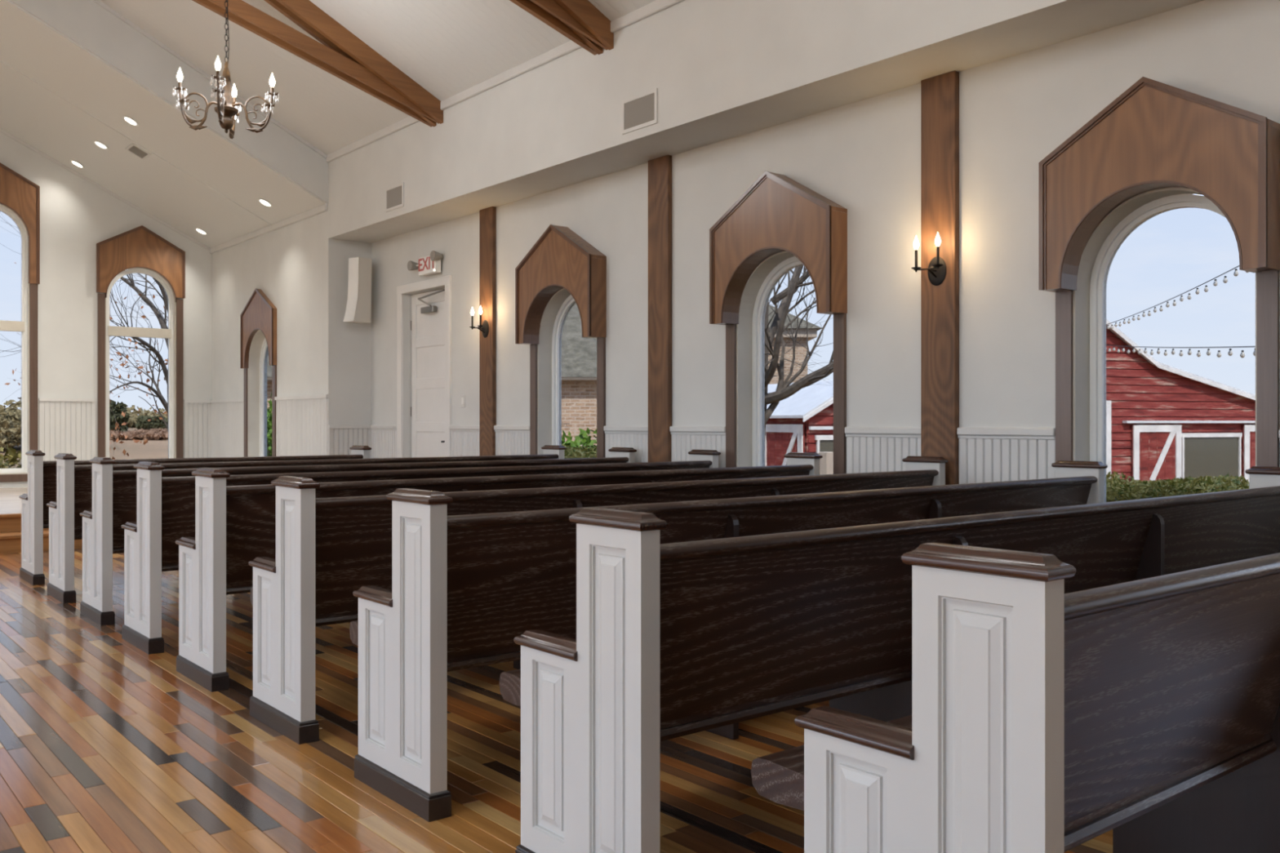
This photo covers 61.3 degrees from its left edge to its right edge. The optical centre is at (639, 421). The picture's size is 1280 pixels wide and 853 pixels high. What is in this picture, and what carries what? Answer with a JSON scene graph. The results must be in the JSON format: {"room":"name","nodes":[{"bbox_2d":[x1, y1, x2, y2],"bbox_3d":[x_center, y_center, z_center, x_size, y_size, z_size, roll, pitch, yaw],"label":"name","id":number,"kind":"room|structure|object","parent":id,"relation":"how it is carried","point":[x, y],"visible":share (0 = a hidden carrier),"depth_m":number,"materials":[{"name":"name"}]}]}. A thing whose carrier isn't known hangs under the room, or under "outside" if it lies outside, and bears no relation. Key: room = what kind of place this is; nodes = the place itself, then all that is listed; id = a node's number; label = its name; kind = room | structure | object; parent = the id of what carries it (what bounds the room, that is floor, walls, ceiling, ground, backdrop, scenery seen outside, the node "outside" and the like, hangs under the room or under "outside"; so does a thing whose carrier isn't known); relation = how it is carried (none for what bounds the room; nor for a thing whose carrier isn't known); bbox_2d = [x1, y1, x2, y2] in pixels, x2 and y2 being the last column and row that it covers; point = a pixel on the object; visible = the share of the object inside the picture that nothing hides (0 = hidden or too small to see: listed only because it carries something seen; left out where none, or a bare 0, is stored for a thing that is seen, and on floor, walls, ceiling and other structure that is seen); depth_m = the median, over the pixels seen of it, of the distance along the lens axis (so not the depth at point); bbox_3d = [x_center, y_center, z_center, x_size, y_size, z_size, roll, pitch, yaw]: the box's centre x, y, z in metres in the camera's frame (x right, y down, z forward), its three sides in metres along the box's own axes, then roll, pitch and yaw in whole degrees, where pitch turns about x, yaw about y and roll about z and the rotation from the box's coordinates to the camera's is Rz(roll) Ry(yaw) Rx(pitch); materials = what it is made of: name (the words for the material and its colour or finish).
{"room":"church","nodes":[
{"label":"church","id":0,"kind":"room"},
{"bbox_2d":[0,487,82,554],"bbox_3d":[-7.635,1.093,10.024,9.576,0.602,4.717,0,0,-39],"label":"stage platform","id":1,"kind":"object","parent":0,"point":[10,500],"depth_m":9.28,"materials":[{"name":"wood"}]},
{"bbox_2d":[0,132,212,488],"bbox_3d":[-9.135,-1.171,11.863,8.976,6.530,0.251,0,0,-39],"label":"wall","id":2,"kind":"structure","parent":0,"point":[76,215],"depth_m":13.46,"materials":[{"name":"paint"}]},
{"bbox_2d":[0,204,37,482],"bbox_3d":[-7.778,-0.956,12.883,1.030,3.360,0.144,0,0,-39],"label":"window","id":3,"kind":"structure","parent":2,"relation":"in","point":[18,297],"depth_m":13.10,"materials":[{"name":"brown wood"}]},
{"bbox_2d":[0,162,39,284],"bbox_3d":[-7.732,-2.413,12.827,1.064,1.473,0.050,0,0,-39],"label":"hood","id":4,"kind":"object","parent":2,"relation":"attached to","point":[18,193],"visible":1,"depth_m":13.08,"materials":[{"name":"brown wood"}]},
{"bbox_2d":[0,128,210,250],"bbox_3d":[-7.397,-3.329,13.124,4.303,2.107,0.016,0,0,-39],"label":"trim","id":5,"kind":"structure","parent":2,"relation":"attached to","point":[2,131],"depth_m":13.61,"materials":[{"name":"paint"}]},
{"bbox_2d":[97,267,183,459],"bbox_3d":[-6.461,-0.636,13.958,1.030,2.720,0.144,0,0,-39],"label":"window","id":6,"kind":"structure","parent":2,"relation":"in","point":[140,323],"depth_m":13.98,"materials":[{"name":"brown wood"}]},
{"bbox_2d":[96,225,185,302],"bbox_3d":[-6.415,-2.045,13.901,1.064,0.958,0.050,0,0,-39],"label":"hood","id":7,"kind":"object","parent":2,"relation":"attached to","point":[140,246],"visible":1,"depth_m":13.88,"materials":[{"name":"brown wood"}]},
{"bbox_2d":[39,394,328,403],"bbox_3d":[-7.855,-0.271,10.293,8.576,0.040,3.822,0,0,-39],"label":"trim","id":8,"kind":"structure","parent":2,"relation":"attached to","point":[321,396],"depth_m":13.34,"materials":[{"name":"paint"}]},
{"bbox_2d":[0,0,327,248],"bbox_3d":[-8.051,-3.303,10.533,9.576,2.467,4.402,0,0,-39],"label":"ceiling","id":9,"kind":"structure","parent":0,"point":[29,113],"depth_m":11.70,"materials":[{"name":"white paint"}]},
{"bbox_2d":[70,160,84,168],"bbox_3d":[-6.842,-3.131,13.131,0.157,0.081,0.175,0,0,-32],"label":"recessed light","id":10,"kind":"object","parent":9,"relation":"in","point":[74,162],"visible":1,"depth_m":13.12,"materials":[{"name":"white plastic"}]},
{"bbox_2d":[93,140,108,150],"bbox_3d":[-6.103,-3.131,12.224,0.157,0.081,0.175,0,0,-32],"label":"recessed light","id":11,"kind":"object","parent":9,"relation":"in","point":[97,143],"visible":1,"depth_m":12.21,"materials":[{"name":"white plastic"}]},
{"bbox_2d":[122,115,138,126],"bbox_3d":[-5.306,-3.131,11.248,0.157,0.081,0.175,0,0,-32],"label":"recessed light","id":12,"kind":"object","parent":9,"relation":"in","point":[127,119],"visible":1,"depth_m":11.24,"materials":[{"name":"white plastic"}]},
{"bbox_2d":[0,60,271,225],"bbox_3d":[-5.991,-3.346,11.399,4.292,2.083,0.022,0,0,-39],"label":"trim","id":13,"kind":"structure","parent":9,"relation":"attached to","point":[0,60],"depth_m":11.76,"materials":[{"name":"white"}]},
{"bbox_2d":[124,142,151,159],"bbox_3d":[-5.582,-3.002,12.016,0.203,0.107,0.310,0,0,-39],"label":"ceiling vent","id":14,"kind":"object","parent":9,"relation":"in","point":[133,148],"visible":1,"depth_m":12.01,"materials":[{"name":"metal"}]},
{"bbox_2d":[194,227,207,235],"bbox_3d":[-5.648,-2.449,13.898,0.157,0.081,0.175,0,0,-32],"label":"recessed light","id":15,"kind":"object","parent":9,"relation":"in","point":[199,230],"visible":1,"depth_m":13.88,"materials":[{"name":"white plastic"}]},
{"bbox_2d":[257,198,272,207],"bbox_3d":[-4.202,-2.454,12.109,0.157,0.081,0.175,0,0,-32],"label":"recessed light","id":16,"kind":"object","parent":9,"relation":"in","point":[261,201],"visible":1,"depth_m":12.10,"materials":[{"name":"white plastic"}]},
{"bbox_2d":[9,0,371,458],"bbox_3d":[-6.500,-1.479,9.021,9.069,7.147,0.162,0,0,-39],"label":"wall","id":17,"kind":"structure","parent":0,"point":[86,23],"depth_m":11.16,"materials":[{"name":"paint"}]},
{"bbox_2d":[92,0,326,158],"bbox_3d":[-4.981,-3.869,10.161,4.304,2.158,0.020,0,0,-39],"label":"trim","id":18,"kind":"structure","parent":17,"relation":"attached to","point":[100,3],"depth_m":10.62,"materials":[{"name":"paint"}]},
{"bbox_2d":[343,257,372,323],"bbox_3d":[-3.035,-1.403,11.580,0.229,0.685,0.305,0,0,33],"label":"loudspeaker","id":19,"kind":"object","parent":17,"relation":"attached to","point":[357,310],"visible":1,"depth_m":11.49,"materials":[{"name":"white plastic"}]},
{"bbox_2d":[343,257,358,321],"bbox_3d":[-3.069,-1.403,11.464,0.150,0.685,0.075,0,0,33],"label":"grille","id":20,"kind":"object","parent":19,"relation":"attached to","point":[351,314],"depth_m":11.47,"materials":[{"name":"white plastic"}]},
{"bbox_2d":[99,0,656,155],"bbox_3d":[-1.935,-3.683,3.035,10.964,2.899,14.950,0,0,-39],"label":"ceiling","id":21,"kind":"structure","parent":0,"point":[447,47],"depth_m":9.35,"materials":[{"name":"white paint"}]},
{"bbox_2d":[172,0,279,139],"bbox_3d":[-2.834,-2.968,7.400,0.522,1.984,0.524,0,0,34],"label":"chandelier","id":22,"kind":"object","parent":21,"relation":"hanging from","point":[227,110],"visible":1,"depth_m":7.37,"materials":[{"name":"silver metal"}]},
{"bbox_2d":[191,0,443,127],"bbox_3d":[-5.138,-3.802,6.961,8.572,2.301,0.226,0,0,-39],"label":"ceiling beam","id":23,"kind":"structure","parent":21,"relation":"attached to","point":[342,55],"depth_m":9.01,"materials":[{"name":"brown wood"}]},
{"bbox_2d":[509,0,613,55],"bbox_3d":[-3.580,-3.802,5.051,8.572,2.301,0.226,0,0,-39],"label":"ceiling beam","id":24,"kind":"structure","parent":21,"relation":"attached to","point":[580,21],"depth_m":7.55,"materials":[{"name":"brown wood"}]},
{"bbox_2d":[0,548,1112,852],"bbox_3d":[-1.793,1.243,2.860,9.964,0.302,13.900,0,0,-39],"label":"floor","id":25,"kind":"structure","parent":0,"point":[106,747],"depth_m":3.49,"materials":[{"name":"brown wood"}]},
{"bbox_2d":[18,445,371,585],"bbox_3d":[-3.324,0.644,8.236,2.429,0.900,0.660,0,0,-39],"label":"pew","id":26,"kind":"object","parent":25,"relation":"on","point":[42,475],"visible":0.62,"depth_m":7.37,"materials":[{"name":"white paint"}]},
{"bbox_2d":[46,444,566,603],"bbox_3d":[-2.244,0.644,7.917,3.699,0.900,0.660,0,0,-39],"label":"pew","id":27,"kind":"object","parent":25,"relation":"on","point":[73,482],"visible":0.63,"depth_m":6.68,"materials":[{"name":"brown wood"}]},
{"bbox_2d":[79,447,636,626],"bbox_3d":[-1.665,0.644,7.206,3.699,0.900,0.660,0,0,-39],"label":"pew","id":28,"kind":"object","parent":25,"relation":"on","point":[113,491],"visible":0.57,"depth_m":5.96,"materials":[{"name":"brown wood"}]},
{"bbox_2d":[120,449,720,654],"bbox_3d":[-1.087,0.644,6.498,3.699,0.900,0.660,0,0,-39],"label":"pew","id":29,"kind":"object","parent":25,"relation":"on","point":[166,505],"visible":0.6,"depth_m":5.27,"materials":[{"name":"brown wood"}]},
{"bbox_2d":[175,452,822,692],"bbox_3d":[-0.509,0.644,5.789,3.699,0.900,0.660,0,0,-39],"label":"pew","id":30,"kind":"object","parent":25,"relation":"on","point":[235,526],"visible":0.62,"depth_m":4.58,"materials":[{"name":"brown wood"}]},
{"bbox_2d":[248,455,948,744],"bbox_3d":[0.069,0.644,5.080,3.699,0.900,0.660,0,0,-39],"label":"pew","id":31,"kind":"object","parent":25,"relation":"on","point":[329,548],"visible":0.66,"depth_m":3.89,"materials":[{"name":"brown wood"}]},
{"bbox_2d":[349,460,1107,822],"bbox_3d":[0.647,0.644,4.372,3.699,0.900,0.660,0,0,-39],"label":"pew","id":32,"kind":"object","parent":25,"relation":"on","point":[464,587],"visible":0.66,"depth_m":3.21,"materials":[{"name":"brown wood"}]},
{"bbox_2d":[499,466,1279,852],"bbox_3d":[1.225,0.644,3.663,3.699,0.900,0.660,0,0,-39],"label":"pew","id":33,"kind":"object","parent":25,"relation":"on","point":[673,640],"visible":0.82,"depth_m":2.58,"materials":[{"name":"brown wood"}]},
{"bbox_2d":[751,542,1279,852],"bbox_3d":[1.803,0.644,2.954,3.699,0.900,0.660,0,0,-39],"label":"pew","id":34,"kind":"object","parent":25,"relation":"on","point":[1044,718],"visible":1,"depth_m":1.81,"materials":[{"name":"white paint"}]},
{"bbox_2d":[211,0,1279,484],"bbox_3d":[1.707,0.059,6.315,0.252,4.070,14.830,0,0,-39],"label":"wall","id":35,"kind":"structure","parent":0,"point":[864,156],"depth_m":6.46,"materials":[{"name":"paint"}]},
{"bbox_2d":[240,288,276,368],"bbox_3d":[-4.617,-1.136,13.055,0.065,0.946,1.064,0,0,-39],"label":"hood","id":36,"kind":"object","parent":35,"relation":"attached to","point":[259,313],"visible":1,"depth_m":13.02,"materials":[{"name":"brown wood"}]},
{"bbox_2d":[244,329,276,457],"bbox_3d":[-4.519,-0.241,13.135,0.234,1.750,1.050,0,0,-39],"label":"window","id":37,"kind":"structure","parent":35,"relation":"in","point":[260,377],"depth_m":13.43,"materials":[{"name":"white wood"}]},
{"bbox_2d":[209,204,327,253],"bbox_3d":[-4.549,-2.287,13.002,0.032,0.072,3.802,0,0,-39],"label":"trim","id":38,"kind":"structure","parent":35,"relation":"attached to","point":[323,208],"depth_m":12.72,"materials":[{"name":"paint"}]},
{"bbox_2d":[385,182,404,212],"bbox_3d":[-2.341,-2.141,10.311,0.012,0.225,0.370,0,0,-39],"label":"air vent","id":39,"kind":"object","parent":35,"relation":"in","point":[394,195],"visible":1,"depth_m":10.30,"materials":[{"name":"metal"}]},
{"bbox_2d":[396,275,451,457],"bbox_3d":[-2.136,-0.161,10.929,0.156,2.510,1.120,0,0,-39],"label":"door","id":40,"kind":"structure","parent":35,"relation":"in","point":[431,311],"depth_m":11.02,"materials":[{"name":"paint"}]},
{"bbox_2d":[407,250,442,275],"bbox_3d":[-2.131,-1.564,10.746,0.120,0.206,0.604,0,0,-39],"label":"exit sign","id":41,"kind":"object","parent":35,"relation":"attached to","point":[430,264],"visible":1,"depth_m":10.66,"materials":[{"name":"white plastic"}]},
{"bbox_2d":[407,260,418,271],"bbox_3d":[-2.262,-1.576,10.899,0.090,0.101,0.202,0,0,-39],"label":"lamp","id":42,"kind":"object","parent":41,"relation":"attached to","point":[411,265],"depth_m":10.90,"materials":[{"name":"grey paint"}]},
{"bbox_2d":[430,250,442,261],"bbox_3d":[-1.985,-1.616,10.543,0.090,0.101,0.104,0,0,-39],"label":"lamp","id":43,"kind":"object","parent":41,"relation":"attached to","point":[434,255],"depth_m":10.52,"materials":[{"name":"grey paint"}]},
{"bbox_2d":[461,395,465,407],"bbox_3d":[-1.688,-0.196,10.288,0.012,0.120,0.076,0,0,-39],"label":"light switch","id":44,"kind":"object","parent":35,"relation":"attached to","point":[463,397],"visible":1,"depth_m":10.27,"materials":[{"name":"paint"}]},
{"bbox_2d":[479,206,496,456],"bbox_3d":[-1.397,-0.431,9.907,0.042,3.050,0.230,0,0,-39],"label":"pilaster","id":45,"kind":"object","parent":35,"relation":"attached to","point":[487,216],"visible":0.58,"depth_m":9.87,"materials":[{"name":"brown wood"}]},
{"bbox_2d":[469,306,488,337],"bbox_3d":[-1.464,-0.910,9.859,0.123,0.282,0.200,0,0,-39],"label":"wall sconce","id":46,"kind":"object","parent":45,"relation":"attached to","point":[485,326],"visible":1,"depth_m":9.87,"materials":[{"name":"black metal"}]},
{"bbox_2d":[325,0,684,162],"bbox_3d":[1.288,-2.800,5.844,0.032,0.077,14.630,0,0,-39],"label":"trim","id":47,"kind":"structure","parent":35,"relation":"attached to","point":[657,6],"depth_m":8.67,"materials":[{"name":"paint"}]},
{"bbox_2d":[515,224,606,344],"bbox_3d":[-0.669,-1.143,8.913,0.170,0.951,1.066,0,0,-39],"label":"hood","id":48,"kind":"object","parent":35,"relation":"attached to","point":[560,259],"visible":1,"depth_m":8.80,"materials":[{"name":"brown wood"}]},
{"bbox_2d":[529,288,605,458],"bbox_3d":[-0.531,-0.216,9.026,0.234,1.800,1.050,0,0,-39],"label":"window","id":49,"kind":"structure","parent":35,"relation":"in","point":[567,369],"depth_m":9.24,"materials":[{"name":"brown wood"}]},
{"bbox_2d":[622,88,657,134],"bbox_3d":[-0.003,-2.136,7.443,0.012,0.235,0.380,0,0,-39],"label":"air vent","id":50,"kind":"object","parent":35,"relation":"in","point":[640,111],"visible":1,"depth_m":7.43,"materials":[{"name":"metal"}]},
{"bbox_2d":[648,155,671,462],"bbox_3d":[0.147,-0.431,8.014,0.042,3.050,0.235,0,0,-39],"label":"pilaster","id":51,"kind":"object","parent":35,"relation":"attached to","point":[660,169],"visible":0.58,"depth_m":7.98,"materials":[{"name":"brown wood"}]},
{"bbox_2d":[709,170,847,324],"bbox_3d":[0.876,-1.143,7.018,0.170,0.951,1.066,0,0,-39],"label":"hood","id":52,"kind":"object","parent":35,"relation":"attached to","point":[777,213],"visible":1,"depth_m":6.92,"materials":[{"name":"brown wood"}]},
{"bbox_2d":[725,251,846,475],"bbox_3d":[1.014,-0.216,7.131,0.234,1.800,1.050,0,0,-39],"label":"window","id":53,"kind":"structure","parent":35,"relation":"in","point":[786,360],"depth_m":7.30,"materials":[{"name":"brown wood"}]},
{"bbox_2d":[328,424,1279,442],"bbox_3d":[0.176,0.063,7.623,0.496,0.060,10.472,0,0,-39],"label":"trim","id":54,"kind":"structure","parent":35,"relation":"attached to","point":[1046,433],"depth_m":6.57,"materials":[{"name":"paint"}]},
{"bbox_2d":[920,71,959,484],"bbox_3d":[1.697,-0.431,6.113,0.042,3.050,0.230,0,0,-39],"label":"pilaster","id":55,"kind":"object","parent":35,"relation":"attached to","point":[940,95],"visible":0.58,"depth_m":6.08,"materials":[{"name":"brown wood"}]},
{"bbox_2d":[911,232,946,285],"bbox_3d":[1.631,-0.910,6.064,0.123,0.282,0.200,0,0,-39],"label":"wall sconce","id":56,"kind":"object","parent":55,"relation":"attached to","point":[936,270],"visible":1,"depth_m":6.08,"materials":[{"name":"black metal"}]},
{"bbox_2d":[1038,76,1279,292],"bbox_3d":[2.425,-1.143,5.120,0.170,0.951,1.066,0,0,-39],"label":"hood","id":57,"kind":"object","parent":35,"relation":"attached to","point":[1155,135],"visible":1,"depth_m":5.03,"materials":[{"name":"brown wood"}]},
{"bbox_2d":[1055,187,1279,502],"bbox_3d":[2.563,-0.216,5.232,0.234,1.800,1.050,0,0,-39],"label":"window","id":58,"kind":"structure","parent":35,"relation":"in","point":[1167,350],"depth_m":5.31,"materials":[{"name":"brown wood"}]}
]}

